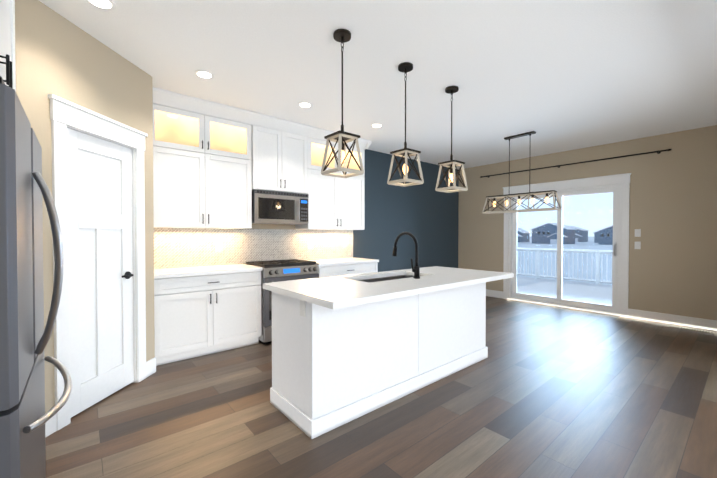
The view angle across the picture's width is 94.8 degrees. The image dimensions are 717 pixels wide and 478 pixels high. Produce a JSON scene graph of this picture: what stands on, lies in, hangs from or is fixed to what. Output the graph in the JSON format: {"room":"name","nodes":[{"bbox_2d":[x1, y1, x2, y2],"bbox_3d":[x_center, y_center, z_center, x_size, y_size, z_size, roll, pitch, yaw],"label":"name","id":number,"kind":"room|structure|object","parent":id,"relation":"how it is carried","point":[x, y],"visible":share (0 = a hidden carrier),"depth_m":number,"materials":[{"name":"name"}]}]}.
{"room":"kitchen","nodes":[
{"label":"kitchen","id":0,"kind":"room"},
{"bbox_2d":[15,0,154,413],"bbox_3d":[-2.023,-0.122,2.507,0.100,2.766,1.188,0,1,5],"label":"wall","id":1,"kind":"structure","parent":0,"point":[57,54],"depth_m":2.27,"materials":[{"name":"beige paint"}]},
{"bbox_2d":[67,128,133,416],"bbox_3d":[-2.007,0.238,2.567,0.456,2.021,0.457,-1,1,-40],"label":"pantry door","id":2,"kind":"structure","parent":1,"relation":"in","point":[100,233],"depth_m":2.54,"materials":[{"name":"white wood"}]},
{"bbox_2d":[45,94,155,437],"bbox_3d":[-1.959,0.162,2.468,0.810,2.200,0.780,-1,1,-40],"label":"door frame","id":3,"kind":"structure","parent":1,"relation":"attached to","point":[65,114],"depth_m":2.07,"materials":[{"name":"white wood"}]},
{"bbox_2d":[177,149,458,271],"bbox_3d":[-0.612,-0.156,5.132,7.626,2.766,0.100,-1,1,-40],"label":"wall","id":4,"kind":"structure","parent":0,"point":[426,214],"depth_m":6.33,"materials":[{"name":"blue paint"}]},
{"bbox_2d":[153,104,251,228],"bbox_3d":[-1.812,-0.756,3.798,1.075,1.260,0.384,-1,1,-40],"label":"upper cabinet","id":5,"kind":"object","parent":4,"relation":"attached to","point":[202,170],"visible":0.96,"depth_m":3.65,"materials":[{"name":"white wood"}]},
{"bbox_2d":[153,87,371,149],"bbox_3d":[-1.070,-1.461,4.383,2.977,0.133,0.427,-1,1,-40],"label":"crown molding","id":6,"kind":"structure","parent":5,"relation":"attached to","point":[162,97],"depth_m":3.86,"materials":[{"name":"white wood"}]},
{"bbox_2d":[154,228,352,268],"bbox_3d":[-1.220,0.093,4.553,2.941,0.454,0.006,-1,1,-40],"label":"tile backsplash","id":7,"kind":"structure","parent":4,"relation":"attached to","point":[182,247],"depth_m":4.30,"materials":[{"name":"tile"}]},
{"bbox_2d":[215,242,220,251],"bbox_3d":[-1.746,0.098,4.103,0.070,0.115,0.006,-1,1,-40],"label":"outlet","id":8,"kind":"object","parent":7,"relation":"attached to","point":[217,246],"depth_m":4.10,"materials":[{"name":"white plastic"}]},
{"bbox_2d":[308,241,311,248],"bbox_3d":[-0.730,0.087,4.955,0.070,0.115,0.006,-1,1,-40],"label":"outlet","id":9,"kind":"object","parent":7,"relation":"attached to","point":[309,242],"depth_m":4.95,"materials":[{"name":"white plastic"}]},
{"bbox_2d":[251,125,307,193],"bbox_3d":[-1.094,-1.003,4.387,0.778,0.780,0.399,-1,1,-40],"label":"upper cabinet","id":10,"kind":"object","parent":4,"relation":"attached to","point":[279,160],"visible":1,"depth_m":4.23,"materials":[{"name":"white wood"}]},
{"bbox_2d":[252,189,308,224],"bbox_3d":[-1.079,-0.406,4.376,0.756,0.405,0.445,-1,1,-40],"label":"microwave","id":11,"kind":"object","parent":10,"relation":"attached to","point":[274,207],"visible":1,"depth_m":4.22,"materials":[{"name":"silver metal"}]},
{"bbox_2d":[295,138,364,229],"bbox_3d":[-0.400,-0.771,4.981,1.038,1.260,0.384,-1,1,-40],"label":"upper cabinet","id":12,"kind":"object","parent":4,"relation":"attached to","point":[336,203],"visible":0.83,"depth_m":4.82,"materials":[{"name":"white wood"}]},
{"bbox_2d":[39,0,716,169],"bbox_3d":[1.669,-1.553,2.393,7.626,0.100,7.200,-1,1,-40],"label":"ceiling","id":13,"kind":"structure","parent":0,"point":[556,76],"depth_m":2.84,"materials":[{"name":"white paint"}]},
{"bbox_2d":[86,0,115,10],"bbox_3d":[-1.627,-1.495,2.077,0.164,0.008,0.164,-1,1,-40],"label":"recessed light","id":14,"kind":"object","parent":13,"relation":"in","point":[108,5],"visible":1,"depth_m":2.10,"materials":[{"name":"white plastic"}]},
{"bbox_2d":[194,70,213,78],"bbox_3d":[-1.414,-1.508,3.027,0.164,0.008,0.164,-1,1,-40],"label":"recessed light","id":15,"kind":"object","parent":13,"relation":"in","point":[204,74],"visible":1,"depth_m":3.02,"materials":[{"name":"white plastic"}]},
{"bbox_2d":[298,102,312,107],"bbox_3d":[-0.603,-1.517,3.733,0.164,0.008,0.164,-1,1,-40],"label":"recessed light","id":16,"kind":"object","parent":13,"relation":"in","point":[305,104],"visible":1,"depth_m":3.72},
{"bbox_2d":[321,29,363,177],"bbox_3d":[-0.119,-0.989,2.428,0.240,1.030,0.240,-1,1,-40],"label":"pendant light","id":17,"kind":"object","parent":13,"relation":"hanging from","point":[342,138],"visible":0.98,"depth_m":2.41,"materials":[{"name":"beige wood"}]},
{"bbox_2d":[371,123,382,127],"bbox_3d":[0.246,-1.526,4.446,0.164,0.008,0.164,-1,1,-40],"label":"recessed light","id":18,"kind":"object","parent":13,"relation":"in","point":[376,125],"visible":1,"depth_m":4.43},
{"bbox_2d":[387,62,423,186],"bbox_3d":[0.411,-0.995,2.885,0.240,1.030,0.240,-1,1,-40],"label":"pendant light","id":19,"kind":"object","parent":13,"relation":"hanging from","point":[405,152],"visible":1,"depth_m":2.87,"materials":[{"name":"beige wood"}]},
{"bbox_2d":[435,86,467,192],"bbox_3d":[0.940,-1.000,3.329,0.240,1.030,0.240,-1,1,-40],"label":"pendant light","id":20,"kind":"object","parent":13,"relation":"hanging from","point":[451,163],"visible":1,"depth_m":3.31,"materials":[{"name":"beige wood"}]},
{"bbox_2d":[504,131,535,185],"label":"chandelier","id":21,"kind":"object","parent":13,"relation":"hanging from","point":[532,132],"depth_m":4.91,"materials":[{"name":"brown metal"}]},
{"bbox_2d":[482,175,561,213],"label":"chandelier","id":22,"kind":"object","parent":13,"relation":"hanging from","point":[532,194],"depth_m":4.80,"materials":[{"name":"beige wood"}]},
{"bbox_2d":[45,296,716,477],"bbox_3d":[1.669,1.288,2.431,7.626,0.050,7.200,-1,1,-40],"label":"floor","id":23,"kind":"structure","parent":0,"point":[544,391],"depth_m":2.31,"materials":[{"name":"brown wood"}]},
{"bbox_2d":[0,76,71,477],"bbox_3d":[-1.489,0.383,1.097,0.807,1.795,0.900,-1,1,-40],"label":"refrigerator","id":24,"kind":"object","parent":23,"relation":"on","point":[24,340],"visible":1,"depth_m":1.05,"materials":[{"name":"silver metal"}]},
{"bbox_2d":[154,271,261,365],"bbox_3d":[-1.728,0.808,3.724,1.084,0.874,0.637,-1,1,-40],"label":"base cabinet","id":25,"kind":"object","parent":23,"relation":"on","point":[198,316],"visible":0.85,"depth_m":3.47,"materials":[{"name":"white wood"}]},
{"bbox_2d":[154,264,262,278],"bbox_3d":[-1.729,0.351,3.720,1.086,0.040,0.632,-1,1,-40],"label":"countertop","id":26,"kind":"structure","parent":25,"relation":"on","point":[192,271],"depth_m":3.60,"materials":[{"name":"white stone"}]},
{"bbox_2d":[243,259,319,344],"bbox_3d":[-0.984,0.767,4.278,0.756,0.942,0.725,-1,1,-40],"label":"range","id":27,"kind":"object","parent":23,"relation":"on","point":[283,270],"visible":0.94,"depth_m":3.94,"materials":[{"name":"silver metal"}]},
{"bbox_2d":[319,262,377,277],"bbox_3d":[-0.305,0.793,4.917,1.092,0.874,0.637,-1,1,-40],"label":"base cabinet","id":28,"kind":"object","parent":23,"relation":"on","point":[339,270],"visible":0.17,"depth_m":4.67,"materials":[{"name":"white wood"}]},
{"bbox_2d":[306,258,378,266],"bbox_3d":[-0.307,0.336,4.913,1.094,0.040,0.632,-1,1,-40],"label":"countertop","id":29,"kind":"structure","parent":28,"relation":"on","point":[334,262],"depth_m":4.83,"materials":[{"name":"white stone"}]},
{"bbox_2d":[270,275,487,438],"bbox_3d":[0.332,0.818,3.011,2.162,0.874,0.623,-1,1,-40],"label":"kitchen island","id":30,"kind":"object","parent":23,"relation":"on","point":[332,369],"visible":0.75,"depth_m":2.44,"materials":[{"name":"white wood"}]},
{"bbox_2d":[300,300,305,316],"bbox_3d":[-0.369,0.453,2.179,0.006,0.115,0.070,-1,1,-40],"label":"outlet","id":31,"kind":"object","parent":30,"relation":"attached to","point":[302,308],"visible":0.77,"depth_m":2.17,"materials":[{"name":"white plastic"}]},
{"bbox_2d":[263,266,513,308],"bbox_3d":[0.394,0.362,2.915,2.190,0.040,0.940,-1,1,-40],"label":"island countertop","id":32,"kind":"structure","parent":30,"relation":"on","point":[337,292],"depth_m":2.52,"materials":[{"name":"white stone"}]},
{"bbox_2d":[357,275,412,282],"bbox_3d":[0.287,0.485,3.036,0.848,0.208,0.388,-1,1,-40],"label":"island sink","id":33,"kind":"object","parent":32,"relation":"in","point":[387,278],"visible":0.06,"depth_m":3.27,"materials":[{"name":"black metal"}]},
{"bbox_2d":[392,232,419,278],"bbox_3d":[0.406,0.138,2.955,0.108,0.407,0.320,-1,1,-40],"label":"faucet","id":34,"kind":"object","parent":32,"relation":"on","point":[416,269],"visible":1,"depth_m":2.87,"materials":[{"name":"black metal"}]},
{"bbox_2d":[679,327,713,333],"bbox_3d":[4.572,1.232,4.466,0.110,0.006,0.330,-1,1,-40],"label":"floor vent","id":35,"kind":"object","parent":23,"relation":"in","point":[711,332],"visible":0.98,"depth_m":4.44,"materials":[{"name":"white metal"}]},
{"bbox_2d":[458,125,716,319],"bbox_3d":[3.667,-0.167,5.933,0.160,2.766,4.170,-1,1,-40],"label":"wall","id":36,"kind":"structure","parent":0,"point":[673,218],"depth_m":4.94,"materials":[{"name":"beige paint"}]},
{"bbox_2d":[516,195,612,305],"bbox_3d":[3.637,0.158,5.958,0.052,1.845,1.560,-1,1,-40],"label":"glass window","id":37,"kind":"structure","parent":36,"relation":"in","point":[563,252],"depth_m":5.81,"materials":[{"name":"clear glass"}]},
{"bbox_2d":[503,173,630,316],"bbox_3d":[3.623,0.092,5.945,0.176,2.248,2.030,-1,1,-40],"label":"door frame","id":38,"kind":"structure","parent":36,"relation":"attached to","point":[614,308],"depth_m":5.65,"materials":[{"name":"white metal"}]},
{"bbox_2d":[480,149,671,177],"bbox_3d":[3.546,-1.293,5.862,0.097,0.042,2.950,-1,1,-40],"label":"curtain rod","id":39,"kind":"object","parent":36,"relation":"attached to","point":[658,152],"visible":1,"depth_m":5.51,"materials":[{"name":"black metal"}]},
{"bbox_2d":[486,289,716,330],"bbox_3d":[3.605,1.147,5.889,0.014,0.140,4.156,-1,1,-40],"label":"baseboard","id":40,"kind":"structure","parent":36,"relation":"attached to","point":[701,323],"depth_m":4.80,"materials":[{"name":"white wood"}]},
{"bbox_2d":[634,242,640,248],"bbox_3d":[4.286,0.097,5.067,0.008,0.116,0.072,-1,1,-40],"label":"switch plate","id":41,"kind":"object","parent":36,"relation":"attached to","point":[637,245],"depth_m":5.06,"materials":[{"name":"white plastic"}]},
{"bbox_2d":[635,229,640,236],"bbox_3d":[4.286,-0.093,5.065,0.008,0.116,0.072,-1,1,-40],"label":"switch plate","id":42,"kind":"object","parent":36,"relation":"attached to","point":[637,231],"depth_m":5.06,"materials":[{"name":"white plastic"}]},
{"label":"outside","id":43,"kind":"structure","parent":0,"visible":0},
{"bbox_2d":[517,276,611,305],"bbox_3d":[5.802,1.454,7.660,5.304,0.120,8.700,-1,1,-40],"label":"deck","id":44,"kind":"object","parent":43,"point":[543,287],"depth_m":8.91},
{"bbox_2d":[517,247,612,283],"bbox_3d":[7.753,0.852,9.297,0.120,1.040,8.605,-1,1,-40],"label":"deck railing","id":45,"kind":"object","parent":44,"relation":"on","point":[537,275],"depth_m":10.44,"materials":[{"name":"white wood"}]},
{"bbox_3d":[-1.182,-0.088,-0.044,0.100,2.766,7.100,-1,1,-40],"label":"wall","id":46,"kind":"structure","parent":0,"visible":0},
{"bbox_2d":[0,0,15,91],"bbox_3d":[-1.557,-1.000,1.021,0.697,0.962,0.909,-1,1,-40],"label":"upper cabinet","id":47,"kind":"object","parent":46,"relation":"attached to","point":[7,46],"visible":0.54,"depth_m":1.40,"materials":[{"name":"white wood"}]},
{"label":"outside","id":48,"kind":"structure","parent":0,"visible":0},
{"bbox_2d":[517,236,612,284],"bbox_3d":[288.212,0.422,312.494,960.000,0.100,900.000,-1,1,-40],"label":"snow","id":49,"kind":"object","parent":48,"point":[576,245],"depth_m":57.37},
{"bbox_2d":[517,228,529,241],"bbox_3d":[95.687,-2.612,203.232,14.400,8.850,14.200,-1,1,-40],"label":"house","id":50,"kind":"structure","parent":49,"relation":"on","point":[524,234],"depth_m":198.11,"materials":[{"name":"grey"}]},
{"bbox_2d":[530,223,576,243],"bbox_3d":[96.569,-2.855,164.817,15.400,10.350,17.200,-1,1,-40],"label":"house","id":51,"kind":"structure","parent":49,"relation":"on","point":[545,238],"depth_m":162.10,"materials":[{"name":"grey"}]},
{"bbox_2d":[566,225,588,241],"bbox_3d":[134.838,-3.485,212.557,16.400,10.350,19.200,-1,1,-40],"label":"house","id":52,"kind":"structure","parent":49,"relation":"on","point":[583,233],"depth_m":204.90,"materials":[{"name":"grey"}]},
{"bbox_2d":[593,227,606,242],"bbox_3d":[138.006,-2.315,180.774,14.400,8.850,14.200,-1,1,-40],"label":"house","id":53,"kind":"structure","parent":49,"relation":"on","point":[596,237],"depth_m":182.90,"materials":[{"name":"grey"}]},
{"bbox_2d":[598,225,612,244],"bbox_3d":[116.289,-2.119,146.908,14.400,9.350,15.200,-1,1,-40],"label":"house","id":54,"kind":"structure","parent":49,"relation":"on","point":[605,231],"depth_m":147.88,"materials":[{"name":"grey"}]}
]}

